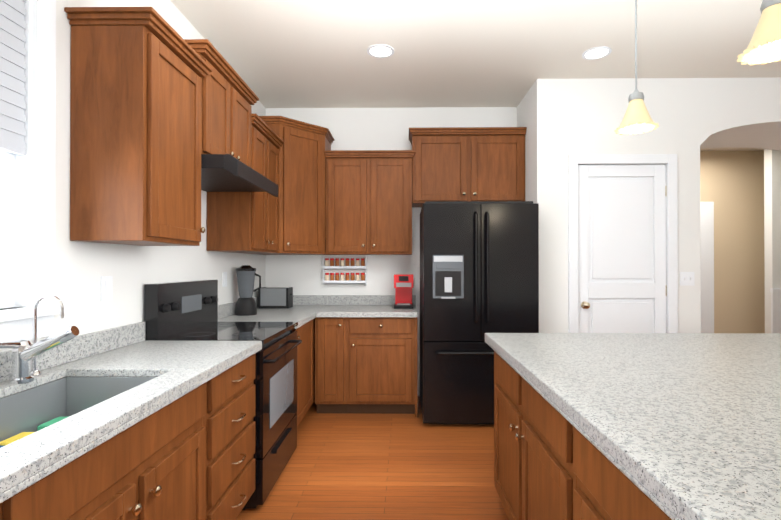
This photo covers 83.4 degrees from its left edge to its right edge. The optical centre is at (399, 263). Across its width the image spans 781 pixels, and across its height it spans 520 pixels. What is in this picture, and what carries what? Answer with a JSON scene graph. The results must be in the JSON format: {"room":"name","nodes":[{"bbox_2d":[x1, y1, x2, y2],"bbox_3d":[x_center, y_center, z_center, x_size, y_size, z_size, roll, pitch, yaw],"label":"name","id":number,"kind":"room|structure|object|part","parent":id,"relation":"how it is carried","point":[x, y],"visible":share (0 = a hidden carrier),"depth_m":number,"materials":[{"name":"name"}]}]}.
{"room":"kitchen","nodes":[
{"label":"kitchen","id":0,"kind":"room"},
{"bbox_2d":[0,0,265,351],"bbox_3d":[-1.459,-0.135,0.664,0.120,2.910,7.790,0,0,1],"label":"wall","id":1,"kind":"structure","parent":0,"point":[132,270],"depth_m":2.12,"materials":[{"name":"paint"}]},
{"bbox_2d":[0,0,64,341],"bbox_3d":[-1.435,-0.444,0.938,0.162,1.450,1.655,0,0,1],"label":"window","id":2,"kind":"structure","parent":1,"relation":"in","point":[27,230],"depth_m":1.59,"materials":[{"name":"white"}]},
{"bbox_2d":[0,0,25,154],"bbox_3d":[-1.419,-0.734,0.939,0.033,0.656,1.401,0,0,1],"label":"window blind","id":3,"kind":"object","parent":2,"relation":"attached to","point":[12,76],"visible":1,"depth_m":1.58,"materials":[{"name":"grey plastic"}]},
{"bbox_2d":[0,297,257,382],"bbox_3d":[-1.372,0.360,1.749,0.020,0.100,5.367,0,0,1],"label":"backsplash","id":4,"kind":"structure","parent":1,"relation":"attached to","point":[37,356],"depth_m":1.80,"materials":[{"name":"grey stone"}]},
{"bbox_2d":[65,11,208,246],"bbox_3d":[-1.214,-0.566,2.093,0.330,0.945,0.508,0,0,1],"label":"upper cabinet","id":5,"kind":"object","parent":1,"relation":"attached to","point":[159,105],"depth_m":1.84,"materials":[{"name":"brown wood"}]},
{"bbox_2d":[185,43,256,170],"bbox_3d":[-1.206,-0.875,2.730,0.330,0.580,0.755,0,0,1],"label":"upper cabinet","id":6,"kind":"object","parent":1,"relation":"attached to","point":[232,123],"depth_m":2.67,"materials":[{"name":"brown wood"}]},
{"bbox_2d":[222,272,226,286],"bbox_3d":[-1.360,0.126,3.424,0.010,0.115,0.075,0,0,1],"label":"electrical outlet plate","id":7,"kind":"object","parent":1,"relation":"attached to","point":[224,274],"depth_m":3.41,"materials":[{"name":"white plastic"}]},
{"bbox_2d":[201,154,277,196],"bbox_3d":[-1.115,-0.524,2.727,0.512,0.115,0.754,0,0,1],"label":"range hood","id":8,"kind":"object","parent":1,"relation":"attached to","point":[225,173],"visible":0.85,"depth_m":2.60,"materials":[{"name":"black"}]},
{"bbox_2d":[207,119,276,254],"bbox_3d":[-1.197,-0.559,3.444,0.330,0.945,0.669,0,0,1],"label":"upper cabinet","id":9,"kind":"object","parent":1,"relation":"attached to","point":[239,222],"depth_m":3.13,"materials":[{"name":"brown wood"}]},
{"bbox_2d":[257,115,332,254],"bbox_3d":[-1.024,-0.661,4.063,0.661,1.155,0.740,0,0,1],"label":"upper cabinet","id":10,"kind":"object","parent":1,"relation":"attached to","point":[301,146],"depth_m":3.90,"materials":[{"name":"brown wood"}]},
{"bbox_2d":[236,396,508,519],"bbox_3d":[1.864,1.375,1.721,7.100,0.100,10.400,0,0,1],"label":"floor","id":11,"kind":"structure","parent":0,"point":[364,466],"depth_m":2.79,"materials":[{"name":"brown wood"}]},
{"bbox_2d":[0,487,23,519],"bbox_3d":[-1.086,0.877,0.511,0.622,0.885,0.715,0,0,1],"label":"base cabinet","id":12,"kind":"object","parent":11,"relation":"on","point":[12,504],"depth_m":0.88,"materials":[{"name":"brown wood"}]},
{"bbox_2d":[44,351,257,519],"bbox_3d":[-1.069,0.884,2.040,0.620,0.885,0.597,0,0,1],"label":"base cabinet","id":13,"kind":"object","parent":11,"relation":"on","point":[191,457],"depth_m":1.58,"materials":[{"name":"brown wood"}]},
{"bbox_2d":[0,339,261,494],"bbox_3d":[-1.072,0.420,0.701,0.645,0.030,3.280,0,0,1],"label":"countertop","id":14,"kind":"structure","parent":13,"relation":"on","point":[167,369],"depth_m":1.49,"materials":[{"name":"grey stone"}]},
{"bbox_2d":[0,295,78,383],"bbox_3d":[-1.228,0.261,1.486,0.231,0.295,0.246,0,0,1],"label":"faucet","id":15,"kind":"object","parent":14,"relation":"on","point":[25,353],"depth_m":1.50,"materials":[{"name":"silver metal"}]},
{"bbox_2d":[0,377,155,447],"bbox_3d":[-1.083,0.524,1.316,0.427,0.170,0.762,0,0,1],"label":"sink","id":16,"kind":"object","parent":14,"relation":"in","point":[24,411],"depth_m":1.61,"materials":[{"name":"grey metal"}]},
{"bbox_2d":[144,280,301,509],"bbox_3d":[-1.017,0.723,2.720,0.691,1.215,0.754,0,0,1],"label":"range","id":17,"kind":"object","parent":11,"relation":"on","point":[182,311],"visible":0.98,"depth_m":2.56,"materials":[{"name":"black metal"}]},
{"bbox_2d":[260,319,315,425],"bbox_3d":[-1.051,0.891,3.455,0.620,0.885,0.710,0,0,1],"label":"base cabinet","id":18,"kind":"object","parent":11,"relation":"on","point":[306,351],"depth_m":3.51,"materials":[{"name":"brown wood"}]},
{"bbox_2d":[316,315,347,412],"bbox_3d":[-0.591,0.894,4.112,0.280,0.885,0.616,0,0,1],"label":"base cabinet","id":19,"kind":"object","parent":11,"relation":"on","point":[331,330],"depth_m":3.81,"materials":[{"name":"brown wood"}]},
{"bbox_2d":[218,303,327,326],"bbox_3d":[-1.035,0.435,3.765,0.645,0.030,1.325,0,0,1],"label":"countertop","id":20,"kind":"structure","parent":19,"relation":"on","point":[300,312],"depth_m":3.53,"materials":[{"name":"grey stone"}]},
{"bbox_2d":[235,265,260,315],"bbox_3d":[-1.227,0.218,3.565,0.208,0.400,0.170,0,0,1],"label":"blender","id":21,"kind":"object","parent":20,"relation":"on","point":[245,302],"visible":1,"depth_m":3.51,"materials":[{"name":"black plastic"}]},
{"bbox_2d":[258,287,292,307],"bbox_3d":[-1.157,0.326,4.148,0.300,0.190,0.170,0,0,1],"label":"toaster","id":22,"kind":"object","parent":20,"relation":"on","point":[275,297],"visible":0.96,"depth_m":4.07,"materials":[{"name":"silver metal"}]},
{"bbox_2d":[348,311,417,416],"bbox_3d":[-0.144,0.894,4.107,0.615,0.885,0.616,0,0,1],"label":"base cabinet","id":23,"kind":"object","parent":11,"relation":"on","point":[382,349],"depth_m":3.81,"materials":[{"name":"brown wood"}]},
{"bbox_2d":[316,303,415,314],"bbox_3d":[-0.273,0.437,4.095,0.872,0.030,0.648,0,0,1],"label":"countertop","id":24,"kind":"structure","parent":23,"relation":"on","point":[333,308],"depth_m":3.89,"materials":[{"name":"grey stone"}]},
{"bbox_2d":[394,274,412,308],"bbox_3d":[0.044,0.264,4.187,0.180,0.315,0.284,0,0,1],"label":"coffee maker","id":25,"kind":"object","parent":24,"relation":"on","point":[403,285],"visible":1,"depth_m":4.05,"materials":[{"name":"red plastic"}]},
{"bbox_2d":[420,201,538,423],"bbox_3d":[0.666,0.413,3.916,0.930,1.845,0.890,0,0,1],"label":"refrigerator","id":26,"kind":"object","parent":11,"relation":"on","point":[479,269],"visible":0.83,"depth_m":3.53,"materials":[{"name":"black metal"}]},
{"bbox_2d":[485,341,684,519],"bbox_3d":[1.505,0.877,0.613,2.092,0.885,3.830,0,0,1],"label":"kitchen island","id":27,"kind":"object","parent":11,"relation":"on","point":[548,466],"depth_m":1.45,"materials":[{"name":"brown wood"}]},
{"bbox_2d":[485,333,780,519],"bbox_3d":[1.512,0.415,0.615,2.078,0.039,3.830,0,0,1],"label":"island countertop","id":28,"kind":"structure","parent":27,"relation":"on","point":[696,417],"depth_m":1.24,"materials":[{"name":"grey stone"}]},
{"bbox_2d":[265,107,516,395],"bbox_3d":[-0.083,-0.116,4.482,2.780,2.910,0.120,0,0,1],"label":"wall","id":29,"kind":"structure","parent":0,"point":[368,128],"depth_m":4.43,"materials":[{"name":"paint"}]},
{"bbox_2d":[323,256,366,284],"bbox_3d":[-0.544,0.073,4.396,0.436,0.290,0.060,0,0,1],"label":"shelf","id":30,"kind":"object","parent":29,"relation":"attached to","point":[326,280],"visible":0.92,"depth_m":4.38,"materials":[{"name":"white"}]},
{"bbox_2d":[293,295,415,306],"bbox_3d":[-0.581,0.373,4.413,1.497,0.100,0.019,0,0,1],"label":"backsplash","id":31,"kind":"structure","parent":29,"relation":"attached to","point":[376,300],"depth_m":4.40,"materials":[{"name":"grey stone"}]},
{"bbox_2d":[325,151,412,254],"bbox_3d":[-0.283,-0.555,4.259,0.811,0.945,0.330,0,0,1],"label":"upper cabinet","id":32,"kind":"object","parent":29,"relation":"attached to","point":[369,194],"depth_m":4.10,"materials":[{"name":"brown wood"}]},
{"bbox_2d":[409,127,526,206],"bbox_3d":[0.654,-0.900,4.249,1.055,0.676,0.330,0,0,1],"label":"upper cabinet","id":33,"kind":"object","parent":29,"relation":"attached to","point":[450,163],"depth_m":4.09,"materials":[{"name":"brown wood"}]},
{"bbox_2d":[171,0,780,150],"bbox_3d":[1.864,-1.635,1.736,7.100,0.100,10.400,0,0,1],"label":"ceiling","id":34,"kind":"structure","parent":0,"point":[315,54],"depth_m":3.16,"materials":[{"name":"paint"}]},
{"bbox_2d":[367,44,393,57],"bbox_3d":[-0.137,-1.574,3.260,0.204,0.006,0.204,0,0,1],"label":"recessed light","id":35,"kind":"object","parent":34,"relation":"in","point":[380,51],"visible":1,"depth_m":3.26,"materials":[{"name":"white"}]},
{"bbox_2d":[582,46,611,59],"bbox_3d":[1.483,-1.574,3.291,0.204,0.006,0.204,0,0,1],"label":"recessed light","id":36,"kind":"object","parent":34,"relation":"in","point":[599,52],"visible":1,"depth_m":3.29,"materials":[{"name":"white"}]},
{"bbox_2d":[614,0,658,134],"bbox_3d":[1.077,-1.094,1.993,0.180,0.978,0.180,0,0,1],"label":"pendant light","id":37,"kind":"object","parent":34,"relation":"hanging from","point":[637,118],"visible":1,"depth_m":1.97,"materials":[{"name":"yellow"}]},
{"bbox_2d":[737,0,780,65],"bbox_3d":[1.114,-1.105,1.303,0.180,0.964,0.180,0,0,1],"label":"pendant light","id":38,"kind":"object","parent":34,"relation":"hanging from","point":[763,47],"visible":1,"depth_m":1.29,"materials":[{"name":"yellow glass"}]},
{"bbox_2d":[517,78,780,332],"bbox_3d":[3.213,-0.118,4.111,4.060,2.910,0.903,0,0,1],"label":"wall","id":39,"kind":"structure","parent":0,"point":[619,233],"depth_m":3.74,"materials":[{"name":"paint"}]},
{"bbox_3d":[1.929,0.206,3.760,1.260,2.258,0.173,0,0,1],"label":"pantry door trim","id":40,"kind":"part","parent":39,"relation":"part of","materials":[{"name":"white wood"}]},
{"bbox_2d":[680,272,694,285],"bbox_3d":[2.443,0.132,3.713,0.120,0.115,0.016,0,0,1],"label":"switch plate","id":41,"kind":"object","parent":39,"relation":"attached to","point":[686,278],"depth_m":3.71,"materials":[{"name":"white plastic"}]},
{"bbox_2d":[700,151,759,332],"bbox_3d":[3.238,-0.108,6.157,4.060,2.910,0.150,0,0,1],"label":"wall","id":42,"kind":"structure","parent":0,"point":[740,227],"depth_m":6.09,"materials":[{"name":"paint"}]},
{"bbox_2d":[760,149,780,332],"bbox_3d":[4.956,-0.111,5.528,0.610,2.910,0.165,0,0,1],"label":"wall","id":43,"kind":"structure","parent":0,"point":[770,160],"depth_m":5.52,"materials":[{"name":"paint"}]}
]}

